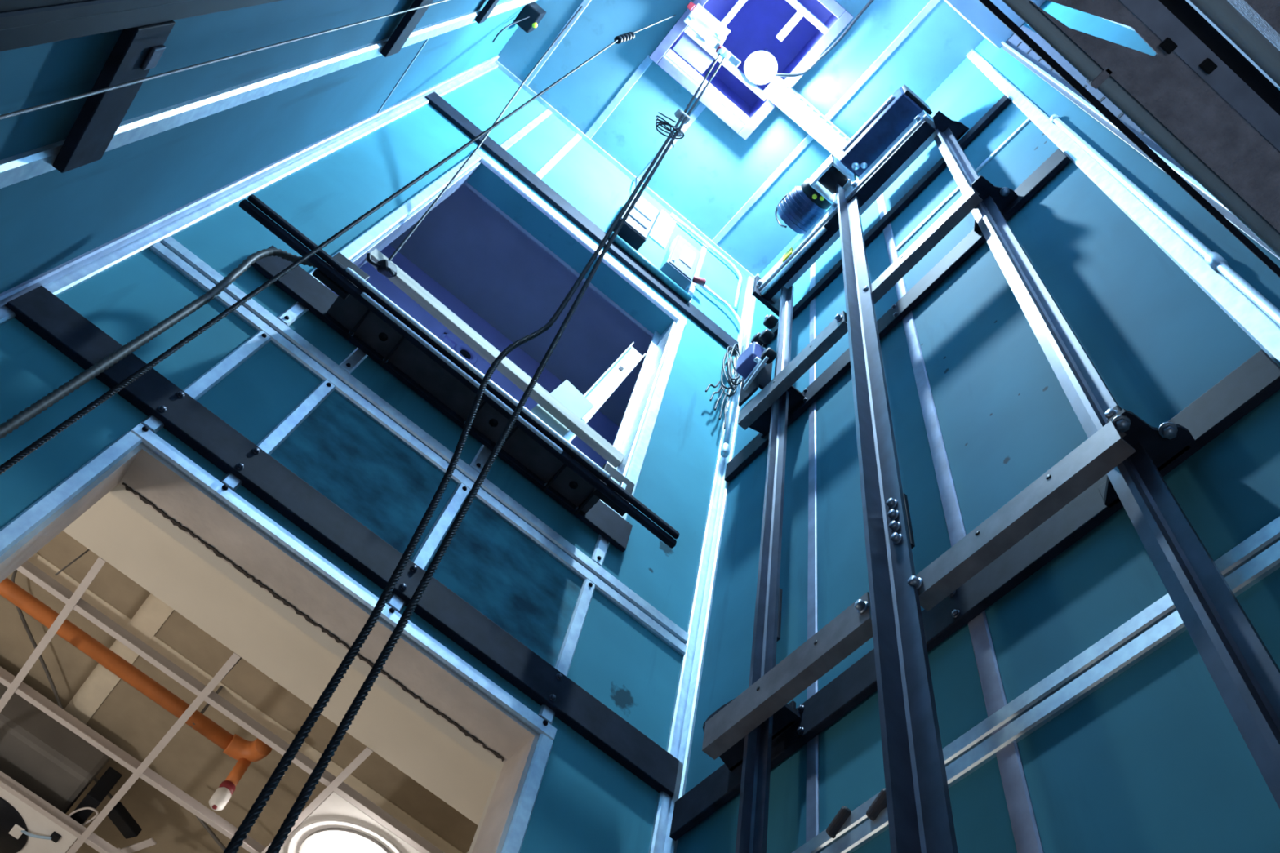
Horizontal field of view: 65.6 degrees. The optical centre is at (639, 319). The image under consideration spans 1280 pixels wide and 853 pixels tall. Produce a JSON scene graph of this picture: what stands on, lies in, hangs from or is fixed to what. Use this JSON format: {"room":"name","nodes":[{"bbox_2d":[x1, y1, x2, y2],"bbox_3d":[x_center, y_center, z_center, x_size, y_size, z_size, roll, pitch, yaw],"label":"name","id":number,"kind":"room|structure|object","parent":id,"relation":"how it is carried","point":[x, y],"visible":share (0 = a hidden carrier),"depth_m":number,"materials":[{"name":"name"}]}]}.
{"room":"elevator shaft","nodes":[
{"label":"elevator shaft","id":0,"kind":"room"},
{"bbox_2d":[0,530,478,852],"bbox_3d":[-2.554,2.588,4.988,5.800,0.100,4.400,39,-67,-7],"label":"ceiling","id":1,"kind":"structure","parent":0,"point":[127,718],"depth_m":4.53,"materials":[{"name":"paint"}]},
{"bbox_2d":[0,683,109,813],"bbox_3d":[-3.167,1.681,4.445,1.580,0.170,0.500,39,-67,-7],"label":"duct","id":2,"kind":"object","parent":1,"relation":"hanging from","point":[37,752],"visible":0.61,"depth_m":4.40,"materials":[{"name":"metal"}]},
{"bbox_2d":[63,593,173,724],"bbox_3d":[-2.381,1.573,4.472,0.120,0.004,2.000,39,-67,-7],"label":"beam","id":3,"kind":"structure","parent":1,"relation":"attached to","point":[153,612],"depth_m":4.43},
{"bbox_2d":[0,577,271,810],"bbox_3d":[-2.774,0.972,4.033,2.991,0.456,0.139,39,-67,-7],"label":"pipe","id":4,"kind":"object","parent":1,"relation":"hanging from","point":[246,752],"visible":0.94,"depth_m":4.16,"materials":[{"name":"orange metal"}]},
{"bbox_2d":[26,552,462,852],"bbox_3d":[-1.808,1.707,4.431,5.500,0.004,0.100,39,-67,-7],"label":"beam","id":5,"kind":"structure","parent":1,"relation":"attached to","point":[39,562],"depth_m":4.43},
{"bbox_2d":[0,0,536,293],"bbox_3d":[-0.822,-1.113,2.477,0.100,8.300,2.550,39,-67,-7],"label":"wall","id":6,"kind":"structure","parent":0,"point":[49,220],"depth_m":2.81,"materials":[{"name":"paint"}]},
{"bbox_2d":[0,55,498,306],"bbox_3d":[-1.567,-0.180,2.833,0.014,8.000,0.046,39,-67,-7],"label":"stud","id":7,"kind":"object","parent":6,"relation":"attached to","point":[74,264],"visible":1,"depth_m":3.31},
{"bbox_2d":[0,0,537,188],"bbox_3d":[-1.240,-0.533,2.628,0.022,8.000,0.075,39,-67,-7],"label":"stud","id":8,"kind":"object","parent":6,"relation":"attached to","point":[24,166],"visible":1,"depth_m":2.84,"materials":[{"name":"metal"}]},
{"bbox_2d":[62,492,497,825],"bbox_3d":[-1.009,0.946,3.756,5.800,0.400,1.085,39,-67,-7],"label":"ceiling","id":9,"kind":"structure","parent":0,"point":[110,529],"depth_m":3.72,"materials":[{"name":"paint"}]},
{"bbox_2d":[0,556,106,712],"bbox_3d":[-2.708,1.667,4.157,0.030,0.044,2.314,39,-67,-7],"label":"bar","id":10,"kind":"object","parent":9,"relation":"attached to","point":[100,562],"visible":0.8,"depth_m":3.87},
{"bbox_2d":[66,653,240,852],"bbox_3d":[-2.240,2.049,4.235,0.030,0.044,2.314,39,-67,-7],"label":"bar","id":11,"kind":"object","parent":9,"relation":"attached to","point":[234,658],"visible":0.89,"depth_m":4.04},
{"bbox_2d":[0,770,123,852],"bbox_3d":[-2.441,2.259,4.362,4.200,0.044,0.030,39,-67,-7],"label":"bar","id":12,"kind":"object","parent":11,"relation":"attached to","point":[9,784],"visible":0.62,"depth_m":4.33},
{"bbox_2d":[0,786,77,852],"bbox_3d":[-2.865,2.288,4.419,0.580,0.046,0.580,39,-67,-7],"label":"speaker panel","id":13,"kind":"object","parent":12,"relation":"attached to","point":[23,829],"visible":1,"depth_m":4.37,"materials":[{"name":"white plastic"}]},
{"bbox_2d":[67,767,122,826],"bbox_3d":[-2.489,2.206,4.479,0.099,0.195,0.360,39,-67,-7],"label":"box","id":14,"kind":"object","parent":12,"relation":"on","point":[109,779],"visible":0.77,"depth_m":4.40,"materials":[{"name":"black metal"}]},
{"bbox_2d":[107,801,142,839],"bbox_3d":[-2.342,2.269,4.499,0.070,0.040,0.179,-20,-72,17],"label":"junction box","id":15,"kind":"object","parent":12,"relation":"on","point":[119,815],"visible":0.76,"depth_m":4.48,"materials":[{"name":"metal"}]},
{"bbox_2d":[0,666,266,852],"bbox_3d":[-2.086,1.869,4.137,4.200,0.044,0.030,39,-67,-7],"label":"bar","id":16,"kind":"object","parent":11,"relation":"attached to","point":[24,691],"visible":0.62,"depth_m":4.12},
{"bbox_2d":[279,782,444,852],"bbox_3d":[-1.198,2.279,4.120,0.575,0.144,0.612,39,-67,-7],"label":"light panel","id":17,"kind":"object","parent":16,"relation":"attached to","point":[336,825],"visible":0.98,"depth_m":4.03,"materials":[{"name":"white plastic"}]},
{"bbox_2d":[16,560,443,852],"bbox_3d":[-1.713,1.460,3.901,4.200,0.044,0.030,39,-67,-7],"label":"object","id":18,"kind":"object","parent":11,"relation":"attached to","point":[28,569],"visible":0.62,"depth_m":3.90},
{"bbox_2d":[261,746,373,852],"bbox_3d":[-1.758,2.441,4.316,0.030,0.044,2.314,39,-67,-7],"label":"bar","id":19,"kind":"object","parent":9,"relation":"attached to","point":[366,752],"visible":0.8,"depth_m":3.96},
{"bbox_2d":[109,484,503,852],"bbox_3d":[-0.932,1.224,1.938,5.800,3.140,0.059,39,-67,-7],"label":"wall","id":20,"kind":"structure","parent":0,"point":[117,491],"depth_m":2.68,"materials":[{"name":"paint"}]},
{"bbox_2d":[0,67,747,852],"bbox_3d":[-0.748,0.540,3.157,2.660,8.300,0.140,39,-67,-7],"label":"wall","id":21,"kind":"structure","parent":0,"point":[587,802],"depth_m":3.15,"materials":[{"name":"paint"}]},
{"bbox_2d":[0,431,142,556],"bbox_3d":[-1.477,0.753,1.443,0.045,2.385,0.015,39,-67,-7],"label":"stud","id":22,"kind":"object","parent":21,"relation":"attached to","point":[29,519],"visible":1,"depth_m":2.29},
{"bbox_2d":[0,445,142,582],"bbox_3d":[-1.507,0.829,1.462,0.016,2.393,0.147,39,-67,-7],"label":"trim","id":23,"kind":"structure","parent":21,"relation":"attached to","point":[12,559],"depth_m":2.31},
{"bbox_2d":[182,330,271,400],"bbox_3d":[-1.215,0.133,2.924,0.045,0.449,0.021,39,-67,-7],"label":"stud","id":24,"kind":"object","parent":21,"relation":"attached to","point":[202,384],"visible":0.92,"depth_m":2.91,"materials":[{"name":"metal"}]},
{"bbox_2d":[43,62,497,296],"bbox_3d":[-1.274,-0.871,4.573,0.047,4.190,0.017,39,-67,-7],"label":"stud","id":25,"kind":"object","parent":21,"relation":"attached to","point":[63,284],"visible":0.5,"depth_m":3.48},
{"bbox_2d":[256,379,335,455],"bbox_3d":[-1.022,0.289,2.956,0.045,0.449,0.021,39,-67,-7],"label":"stud","id":26,"kind":"object","parent":21,"relation":"attached to","point":[292,420],"visible":0.92,"depth_m":2.94,"materials":[{"name":"metal"}]},
{"bbox_2d":[122,482,504,761],"bbox_3d":[-0.861,0.822,2.659,1.260,0.003,0.018,39,-67,-7],"label":"trim","id":27,"kind":"structure","parent":21,"relation":"attached to","point":[144,500],"depth_m":2.65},
{"bbox_2d":[118,443,539,763],"bbox_3d":[-0.820,0.774,2.642,1.300,0.016,0.147,39,-67,-7],"label":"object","id":28,"kind":"structure","parent":21,"relation":"attached to","point":[182,500],"depth_m":2.62,"materials":[{"name":"paint"}]},
{"bbox_2d":[4,285,679,797],"bbox_3d":[-0.758,0.637,2.746,2.260,0.125,0.038,39,-67,-7],"label":"beam","id":29,"kind":"structure","parent":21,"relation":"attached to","point":[38,309],"depth_m":2.72,"materials":[{"name":"metal"}]},
{"bbox_2d":[130,422,556,741],"bbox_3d":[-0.767,0.710,2.638,1.380,0.048,0.015,39,-67,-7],"label":"stud","id":30,"kind":"object","parent":21,"relation":"attached to","point":[149,439],"visible":1,"depth_m":2.62,"materials":[{"name":"metal"}]},
{"bbox_2d":[309,152,480,282],"bbox_3d":[-1.012,-0.479,4.302,0.050,1.980,0.021,39,-67,-7],"label":"stud","id":31,"kind":"object","parent":21,"relation":"attached to","point":[375,233],"visible":0.6,"depth_m":4.23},
{"bbox_2d":[321,160,480,290],"bbox_3d":[-1.037,-0.406,4.337,0.012,1.980,0.139,39,-67,-7],"label":"door frame","id":32,"kind":"structure","parent":21,"relation":"attached to","point":[359,260],"depth_m":4.37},
{"bbox_2d":[149,242,686,656],"bbox_3d":[-0.680,0.446,3.233,2.165,0.048,0.015,39,-67,-7],"label":"stud","id":33,"kind":"object","parent":21,"relation":"attached to","point":[160,250],"visible":1,"depth_m":3.21,"materials":[{"name":"metal"}]},
{"bbox_2d":[160,235,688,644],"bbox_3d":[-0.671,0.423,3.286,2.165,0.051,0.015,39,-67,-7],"label":"stud","id":34,"kind":"object","parent":21,"relation":"attached to","point":[170,242],"visible":1,"depth_m":3.27,"materials":[{"name":"metal"}]},
{"bbox_2d":[411,483,470,570],"bbox_3d":[-0.604,0.630,3.026,0.047,0.449,0.021,39,-67,-7],"label":"stud","id":35,"kind":"object","parent":21,"relation":"attached to","point":[424,555],"visible":0.92,"depth_m":3.02,"materials":[{"name":"metal"}]},
{"bbox_2d":[251,245,634,552],"bbox_3d":[-0.615,0.235,3.398,1.625,0.255,0.220,39,-67,-7],"label":"sill","id":36,"kind":"structure","parent":21,"relation":"attached to","point":[344,313],"depth_m":3.41,"materials":[{"name":"metal"}]},
{"bbox_2d":[0,247,315,439],"bbox_3d":[-1.364,0.375,1.888,0.197,3.120,0.042,29,-66,-3],"label":"pipe","id":37,"kind":"object","parent":36,"relation":"hanging from","point":[12,424],"visible":0.92,"depth_m":2.54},
{"bbox_2d":[239,194,679,548],"bbox_3d":[-0.562,0.181,3.253,1.800,0.073,0.053,39,-67,-7],"label":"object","id":38,"kind":"structure","parent":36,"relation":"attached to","point":[371,297],"depth_m":3.24,"materials":[{"name":"metal"}]},
{"bbox_2d":[364,248,624,467],"bbox_3d":[-0.590,0.158,4.067,1.339,0.136,0.038,39,-67,-7],"label":"stud","id":39,"kind":"object","parent":21,"relation":"attached to","point":[402,280],"visible":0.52,"depth_m":4.05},
{"bbox_2d":[471,736,537,852],"bbox_3d":[-0.514,1.639,1.629,0.016,2.393,0.147,39,-67,-7],"label":"trim","id":40,"kind":"structure","parent":21,"relation":"attached to","point":[495,827],"depth_m":2.55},
{"bbox_2d":[500,733,553,852],"bbox_3d":[-0.443,1.596,1.616,0.045,2.385,0.015,39,-67,-7],"label":"stud","id":41,"kind":"object","parent":21,"relation":"attached to","point":[517,828],"visible":1,"depth_m":2.52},
{"bbox_2d":[554,578,595,676],"bbox_3d":[-0.200,0.959,3.094,0.046,0.449,0.021,39,-67,-7],"label":"stud","id":42,"kind":"object","parent":21,"relation":"attached to","point":[563,662],"visible":0.94,"depth_m":3.08,"materials":[{"name":"metal"}]},
{"bbox_2d":[475,148,687,325],"bbox_3d":[-0.310,-0.434,5.332,1.452,0.085,0.021,39,-67,-7],"label":"stud","id":43,"kind":"object","parent":21,"relation":"attached to","point":[486,160],"visible":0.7,"depth_m":5.31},
{"bbox_2d":[424,91,743,354],"bbox_3d":[-0.282,-0.514,5.508,2.260,0.135,0.025,39,-67,-7],"label":"band","id":44,"kind":"object","parent":21,"relation":"attached to","point":[439,104],"visible":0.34,"depth_m":5.47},
{"bbox_2d":[608,231,692,302],"bbox_3d":[0.056,-0.299,5.586,0.590,0.044,0.044,39,-67,-7],"label":"conduit","id":45,"kind":"object","parent":44,"relation":"attached to","point":[618,240],"visible":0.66,"depth_m":5.57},
{"bbox_2d":[608,192,659,250],"bbox_3d":[-0.026,-0.587,5.886,0.200,0.560,0.141,39,-67,-7],"label":"control box","id":46,"kind":"object","parent":21,"relation":"attached to","point":[636,229],"visible":0.59,"depth_m":5.71,"materials":[{"name":"metal"}]},
{"bbox_2d":[600,320,675,511],"bbox_3d":[-0.023,0.420,4.507,0.051,1.980,0.139,39,-67,-7],"label":"door frame","id":47,"kind":"structure","parent":21,"relation":"attached to","point":[625,440],"depth_m":4.64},
{"bbox_2d":[614,320,684,519],"bbox_3d":[0.065,0.399,4.482,0.050,1.980,0.021,39,-67,-7],"label":"stud","id":48,"kind":"object","parent":21,"relation":"attached to","point":[637,460],"visible":0.75,"depth_m":4.44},
{"bbox_2d":[648,791,671,852],"bbox_3d":[-0.215,2.063,1.163,0.047,3.675,0.017,39,-67,-7],"label":"stud","id":49,"kind":"object","parent":21,"relation":"attached to","point":[658,837],"visible":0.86,"depth_m":2.74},
{"bbox_2d":[659,235,700,290],"bbox_3d":[0.251,-0.355,5.979,0.190,0.520,0.097,39,-67,-7],"label":"control box","id":50,"kind":"object","parent":21,"relation":"attached to","point":[680,262],"visible":0.94,"depth_m":5.85,"materials":[{"name":"white metal"}]},
{"bbox_2d":[666,275,753,759],"bbox_3d":[0.427,0.515,4.858,0.047,4.190,0.017,39,-67,-7],"label":"stud","id":51,"kind":"object","parent":21,"relation":"attached to","point":[673,743],"visible":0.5,"depth_m":3.64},
{"bbox_2d":[697,284,744,457],"bbox_3d":[0.387,0.169,5.221,0.398,1.644,0.122,35,-66,-6],"label":"cable","id":52,"kind":"object","parent":21,"relation":"attached to","point":[725,448],"depth_m":5.05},
{"bbox_2d":[331,244,618,468],"bbox_3d":[-0.979,0.555,5.087,2.900,2.670,0.138,39,-67,-7],"label":"wall","id":53,"kind":"structure","parent":0,"point":[598,422],"depth_m":5.83,"materials":[{"name":"paint"}]},
{"bbox_2d":[389,184,652,426],"bbox_3d":[-0.568,-0.121,5.923,2.900,0.100,0.909,39,-67,-7],"label":"doorway opening","id":54,"kind":"structure","parent":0,"point":[464,243],"depth_m":5.87,"materials":[{"name":"paint"}]},
{"bbox_2d":[463,182,653,337],"bbox_3d":[-0.330,-0.333,5.535,2.900,0.370,0.019,39,-67,-7],"label":"wall","id":55,"kind":"structure","parent":0,"point":[466,184],"depth_m":5.35,"materials":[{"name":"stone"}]},
{"bbox_2d":[497,0,985,275],"bbox_3d":[0.671,-1.824,6.191,2.260,0.080,2.450,39,-67,-7],"label":"ceiling","id":56,"kind":"structure","parent":0,"point":[710,173],"depth_m":6.40,"materials":[{"name":"paint"}]},
{"bbox_2d":[0,0,449,119],"bbox_3d":[-0.787,-0.945,3.085,0.006,6.690,0.006,39,-67,-7],"label":"cable","id":57,"kind":"object","parent":56,"relation":"hanging from","point":[128,83],"visible":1,"depth_m":2.10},
{"bbox_2d":[0,14,675,475],"bbox_3d":[-0.366,-0.653,3.183,0.138,6.580,0.040,8,-66,6],"label":"cable","id":58,"kind":"object","parent":56,"relation":"hanging from","point":[626,37],"visible":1,"depth_m":1.69,"materials":[{"name":"black metal"}]},
{"bbox_2d":[366,5,582,278],"bbox_3d":[-0.729,-1.061,5.071,0.121,2.909,0.826,14,-66,4],"label":"cable","id":59,"kind":"object","parent":56,"relation":"hanging from","point":[387,268],"visible":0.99,"depth_m":4.36,"materials":[{"name":"black metal"}]},
{"bbox_2d":[585,54,653,138],"bbox_3d":[-0.147,-1.432,6.450,0.050,0.008,0.700,39,-67,-7],"label":"stud","id":60,"kind":"object","parent":56,"relation":"attached to","point":[647,61],"visible":1,"depth_m":6.44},
{"bbox_2d":[495,60,755,278],"bbox_3d":[-0.087,-0.982,6.620,2.260,0.020,0.030,39,-67,-7],"label":"stud","id":61,"kind":"object","parent":56,"relation":"attached to","point":[500,66],"visible":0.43,"depth_m":6.60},
{"bbox_2d":[648,0,853,140],"bbox_3d":[0.686,-1.774,6.204,0.810,0.170,0.990,39,-67,-7],"label":"frame","id":62,"kind":"object","parent":56,"relation":"attached to","point":[691,46],"visible":0.9,"depth_m":6.28,"materials":[{"name":"metal"}]},
{"bbox_2d":[684,0,729,47],"bbox_3d":[0.389,-1.800,6.048,0.300,0.107,0.140,39,-67,-7],"label":"box","id":63,"kind":"object","parent":62,"relation":"attached to","point":[700,20],"visible":0.99,"depth_m":6.07,"materials":[{"name":"white metal"}]},
{"bbox_2d":[714,37,740,66],"bbox_3d":[0.537,-1.619,5.993,0.180,0.600,0.048,39,-67,-7],"label":"bracket","id":64,"kind":"object","parent":62,"relation":"hanging from","point":[724,52],"visible":0.93,"depth_m":5.85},
{"bbox_2d":[223,53,720,852],"bbox_3d":[-0.061,-0.332,2.809,0.065,6.550,0.020,39,-67,-7],"label":"cable","id":65,"kind":"object","parent":64,"relation":"hanging from","point":[237,841],"visible":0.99,"depth_m":1.27,"materials":[{"name":"rubber"}]},
{"bbox_2d":[265,57,724,852],"bbox_3d":[-0.030,-0.288,2.795,0.034,6.500,0.012,39,-67,-7],"label":"cable","id":66,"kind":"object","parent":64,"relation":"hanging from","point":[292,816],"visible":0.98,"depth_m":1.30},
{"bbox_2d":[743,48,777,84],"bbox_3d":[0.800,-1.687,6.454,0.210,0.945,0.210,39,-67,-7],"label":"work lamp","id":67,"kind":"object","parent":62,"relation":"hanging from","point":[759,67],"visible":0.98,"depth_m":6.08,"materials":[{"name":"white glass"}]},
{"bbox_2d":[762,76,850,160],"bbox_3d":[1.119,-1.228,6.266,0.795,0.093,0.136,39,-67,-7],"label":"ceiling beam","id":68,"kind":"structure","parent":56,"relation":"attached to","point":[787,99],"depth_m":6.22,"materials":[{"name":"white metal"}]},
{"bbox_2d":[711,0,940,244],"bbox_3d":[1.196,-1.285,6.278,0.045,0.008,2.300,39,-67,-7],"label":"stud","id":69,"kind":"object","parent":56,"relation":"attached to","point":[931,4],"visible":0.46,"depth_m":6.25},
{"bbox_2d":[944,0,1045,48],"bbox_3d":[1.271,-2.421,5.516,2.254,0.497,0.345,39,-67,-7],"label":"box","id":70,"kind":"object","parent":56,"relation":"attached to","point":[973,11],"visible":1,"depth_m":5.46,"materials":[{"name":"metal"}]},
{"bbox_2d":[664,0,838,124],"bbox_3d":[0.747,-1.919,6.550,0.790,0.670,0.970,39,-67,-7],"label":"wall","id":71,"kind":"structure","parent":0,"point":[756,26],"depth_m":6.83,"materials":[{"name":"paint"}]},
{"bbox_2d":[675,0,1279,852],"bbox_3d":[0.993,0.365,2.781,0.100,8.300,2.550,39,-67,-7],"label":"wall","id":72,"kind":"structure","parent":0,"point":[1154,759],"depth_m":2.52,"materials":[{"name":"paint"}]},
{"bbox_2d":[663,273,759,852],"bbox_3d":[0.160,1.228,3.122,0.015,8.000,0.046,39,-67,-7],"label":"stud","id":73,"kind":"object","parent":72,"relation":"attached to","point":[670,845],"visible":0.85,"depth_m":3.44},
{"bbox_2d":[805,262,818,843],"bbox_3d":[0.504,0.855,2.906,0.007,8.000,0.040,39,-67,-7],"label":"stud","id":74,"kind":"object","parent":72,"relation":"attached to","point":[812,746],"visible":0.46,"depth_m":3.03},
{"bbox_2d":[763,94,1010,347],"bbox_3d":[1.153,-0.409,5.058,0.022,0.090,1.888,39,-67,-7],"label":"band","id":75,"kind":"object","parent":72,"relation":"attached to","point":[1004,100],"visible":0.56,"depth_m":4.93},
{"bbox_2d":[724,148,1071,482],"bbox_3d":[0.908,-0.014,3.990,0.180,0.135,1.888,39,-67,-7],"label":"crossbeam","id":76,"kind":"object","parent":72,"relation":"attached to","point":[1058,159],"depth_m":3.89,"materials":[{"name":"metal"}]},
{"bbox_2d":[737,311,848,430],"bbox_3d":[0.618,0.204,4.047,0.062,0.110,0.630,39,-67,-7],"label":"channel","id":77,"kind":"object","parent":76,"relation":"attached to","point":[837,328],"visible":0.96,"depth_m":4.01,"materials":[{"name":"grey metal"}]},
{"bbox_2d":[876,192,1044,852],"bbox_3d":[0.839,0.488,2.694,0.007,8.000,0.050,39,-67,-7],"label":"stud","id":78,"kind":"object","parent":72,"relation":"attached to","point":[1020,811],"visible":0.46,"depth_m":2.19,"materials":[{"name":"metal"}]},
{"bbox_2d":[669,350,1279,840],"bbox_3d":[0.619,0.682,2.327,0.180,0.163,1.888,39,-67,-7],"label":"crossbeam","id":79,"kind":"object","parent":72,"relation":"attached to","point":[1256,380],"depth_m":2.21,"materials":[{"name":"metal"}]},
{"bbox_2d":[791,515,1279,852],"bbox_3d":[0.633,0.876,2.011,0.013,0.040,1.885,39,-67,-7],"label":"stud","id":80,"kind":"object","parent":72,"relation":"attached to","point":[1267,536],"visible":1,"depth_m":1.88,"materials":[{"name":"metal"}]},
{"bbox_2d":[819,540,1279,852],"bbox_3d":[0.626,0.894,1.967,0.013,0.042,1.885,39,-67,-7],"label":"metal beam","id":81,"kind":"structure","parent":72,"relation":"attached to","point":[1268,562],"depth_m":1.84,"materials":[{"name":"metal"}]},
{"bbox_2d":[966,48,1279,366],"bbox_3d":[1.361,-0.089,2.361,0.013,8.000,0.055,39,-67,-7],"label":"stud","id":82,"kind":"object","parent":72,"relation":"attached to","point":[1251,318],"visible":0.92,"depth_m":2.70,"materials":[{"name":"metal"}]},
{"bbox_2d":[978,0,1279,277],"bbox_3d":[0.497,-0.714,1.827,2.254,0.030,0.012,39,-67,-7],"label":"cable","id":83,"kind":"object","parent":72,"relation":"attached to","point":[988,4],"visible":1,"depth_m":1.89,"materials":[{"name":"metal"}]},
{"bbox_2d":[1000,25,1279,260],"bbox_3d":[1.734,-0.846,3.736,0.029,3.700,0.155,39,-67,-7],"label":"metal beam","id":84,"kind":"structure","parent":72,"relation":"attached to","point":[1015,46],"depth_m":3.78,"materials":[{"name":"metal"}]},
{"bbox_2d":[1001,0,1279,257],"bbox_3d":[0.521,-0.742,1.817,2.254,0.040,0.042,39,-67,-7],"label":"pipe","id":85,"kind":"object","parent":72,"relation":"attached to","point":[1096,77],"visible":0.86,"depth_m":1.88,"materials":[{"name":"metal"}]},
{"bbox_2d":[1030,0,1279,232],"bbox_3d":[0.558,-0.778,1.780,2.254,0.012,0.098,39,-67,-7],"label":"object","id":86,"kind":"object","parent":72,"relation":"attached to","point":[1162,82],"visible":0.94,"depth_m":1.85,"materials":[{"name":"concrete"}]},
{"bbox_2d":[1049,114,1279,326],"bbox_3d":[1.207,0.295,1.352,0.035,5.820,0.035,39,-67,-7],"label":"conduit","id":87,"kind":"object","parent":72,"relation":"attached to","point":[1215,260],"visible":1,"depth_m":2.57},
{"bbox_2d":[1118,0,1279,152],"bbox_3d":[0.601,-0.830,1.769,2.254,0.075,0.052,39,-67,-7],"label":"metal beam","id":88,"kind":"structure","parent":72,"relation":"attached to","point":[1175,37],"depth_m":1.81,"materials":[{"name":"black metal"}]},
{"bbox_2d":[1159,0,1279,115],"bbox_3d":[0.635,-0.875,1.785,2.254,0.020,0.035,39,-67,-7],"label":"metal beam","id":89,"kind":"object","parent":72,"relation":"attached to","point":[1182,10],"visible":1,"depth_m":1.85,"materials":[{"name":"black metal"}]},
{"bbox_2d":[1190,0,1279,86],"bbox_3d":[0.647,-0.875,1.717,2.254,0.040,0.040,39,-67,-7],"label":"tube","id":90,"kind":"object","parent":72,"relation":"attached to","point":[1222,13],"visible":1,"depth_m":1.78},
{"bbox_2d":[1228,0,1279,49],"bbox_3d":[0.970,-1.240,1.563,2.460,0.100,0.940,39,-67,-7],"label":"ceiling","id":91,"kind":"structure","parent":0,"point":[1264,15],"depth_m":1.78,"materials":[{"name":"concrete"}]},
{"bbox_3d":[-0.580,1.229,-1.196,2.460,0.100,2.550,39,-67,-7],"label":"floor","id":92,"kind":"structure","parent":0,"visible":0},
{"bbox_2d":[0,0,281,51],"bbox_3d":[-0.802,-0.907,2.395,0.159,8.000,0.440,39,-67,-7],"label":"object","id":93,"kind":"object","parent":92,"relation":"on","point":[23,23],"visible":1,"depth_m":1.77,"materials":[{"name":"metal"}]},
{"bbox_2d":[52,20,175,173],"bbox_3d":[-1.159,-0.494,2.193,0.038,0.135,0.405,39,-67,-7],"label":"band","id":94,"kind":"object","parent":93,"relation":"attached to","point":[138,50],"visible":0.88,"depth_m":2.17,"materials":[{"name":"metal"}]},
{"bbox_2d":[380,0,433,57],"bbox_3d":[-0.872,-1.200,3.869,0.028,0.135,0.405,39,-67,-7],"label":"band","id":95,"kind":"object","parent":93,"relation":"attached to","point":[411,19],"visible":0.95,"depth_m":3.86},
{"bbox_2d":[735,284,794,852],"bbox_3d":[0.258,1.102,2.295,0.059,6.620,0.085,39,-67,-7],"label":"rail","id":96,"kind":"object","parent":92,"relation":"on","point":[753,806],"visible":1,"depth_m":2.87,"materials":[{"name":"metal"}]},
{"bbox_2d":[735,314,777,406],"bbox_3d":[0.553,0.174,4.479,0.160,0.600,0.252,39,-67,-7],"label":"switch","id":97,"kind":"object","parent":96,"relation":"attached to","point":[754,365],"visible":0.99,"depth_m":4.38,"materials":[{"name":"metal"}]},
{"bbox_2d":[702,591,872,759],"bbox_3d":[0.353,0.865,2.409,0.062,0.094,0.591,39,-67,-7],"label":"bracket","id":98,"kind":"object","parent":96,"relation":"attached to","point":[851,628],"visible":0.95,"depth_m":2.38,"materials":[{"name":"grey metal"}]},
{"bbox_2d":[751,110,937,316],"bbox_3d":[1.088,-0.552,5.202,0.200,0.260,1.265,39,-67,-7],"label":"beam","id":99,"kind":"structure","parent":96,"relation":"on","point":[921,132],"depth_m":5.10,"materials":[{"name":"metal"}]},
{"bbox_2d":[774,178,831,234],"bbox_3d":[0.905,-0.616,5.518,0.236,0.246,0.300,39,-67,-7],"label":"motor","id":100,"kind":"object","parent":99,"relation":"on","point":[802,207],"visible":0.89,"depth_m":5.42,"materials":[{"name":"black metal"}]},
{"bbox_2d":[809,154,856,204],"bbox_3d":[1.041,-0.759,5.367,0.179,0.185,0.172,39,-67,-7],"label":"box","id":101,"kind":"object","parent":99,"relation":"on","point":[832,172],"visible":0.79,"depth_m":5.33,"materials":[{"name":"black metal"}]},
{"bbox_2d":[839,84,932,177],"bbox_3d":[1.294,-1.002,5.285,0.205,0.320,0.495,39,-67,-7],"label":"box","id":102,"kind":"object","parent":99,"relation":"on","point":[903,106],"visible":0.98,"depth_m":5.17,"materials":[{"name":"black metal"}]},
{"bbox_2d":[835,183,958,852],"bbox_3d":[0.539,0.615,2.173,0.089,6.860,0.132,39,-67,-7],"label":"rail","id":103,"kind":"object","parent":92,"relation":"on","point":[921,820],"visible":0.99,"depth_m":2.14,"materials":[{"name":"metal"}]},
{"bbox_2d":[862,186,982,304],"bbox_3d":[1.062,-0.284,3.767,0.062,0.085,0.556,39,-67,-7],"label":"channel","id":104,"kind":"object","parent":103,"relation":"attached to","point":[968,201],"visible":0.89,"depth_m":3.73,"materials":[{"name":"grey metal"}]},
{"bbox_2d":[907,420,1136,611],"bbox_3d":[0.778,0.412,2.075,0.062,0.072,0.555,39,-67,-7],"label":"bracket","id":105,"kind":"object","parent":103,"relation":"attached to","point":[1104,451],"visible":0.97,"depth_m":2.05,"materials":[{"name":"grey metal"}]},
{"bbox_2d":[933,127,1279,808],"bbox_3d":[0.947,0.334,1.872,0.047,6.655,0.088,39,-67,-7],"label":"rail","id":106,"kind":"object","parent":92,"relation":"on","point":[1242,669],"visible":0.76,"depth_m":1.76,"materials":[{"name":"metal"}]},
{"bbox_3d":[-0.920,0.779,3.644,2.900,0.150,1.040,39,-67,-7],"label":"floor","id":107,"kind":"structure","parent":0,"visible":0},
{"bbox_2d":[529,379,594,437],"bbox_3d":[-0.392,0.434,4.017,0.321,0.851,0.015,39,-67,-7],"label":"scrap","id":108,"kind":"object","parent":107,"relation":"on","point":[566,393],"visible":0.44,"depth_m":4.27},
{"bbox_2d":[563,342,645,442],"bbox_3d":[-0.241,0.392,4.412,0.347,1.674,0.030,39,-67,-7],"label":"stud","id":109,"kind":"object","parent":107,"relation":"on","point":[597,394],"visible":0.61,"depth_m":4.75,"materials":[{"name":"white metal"}]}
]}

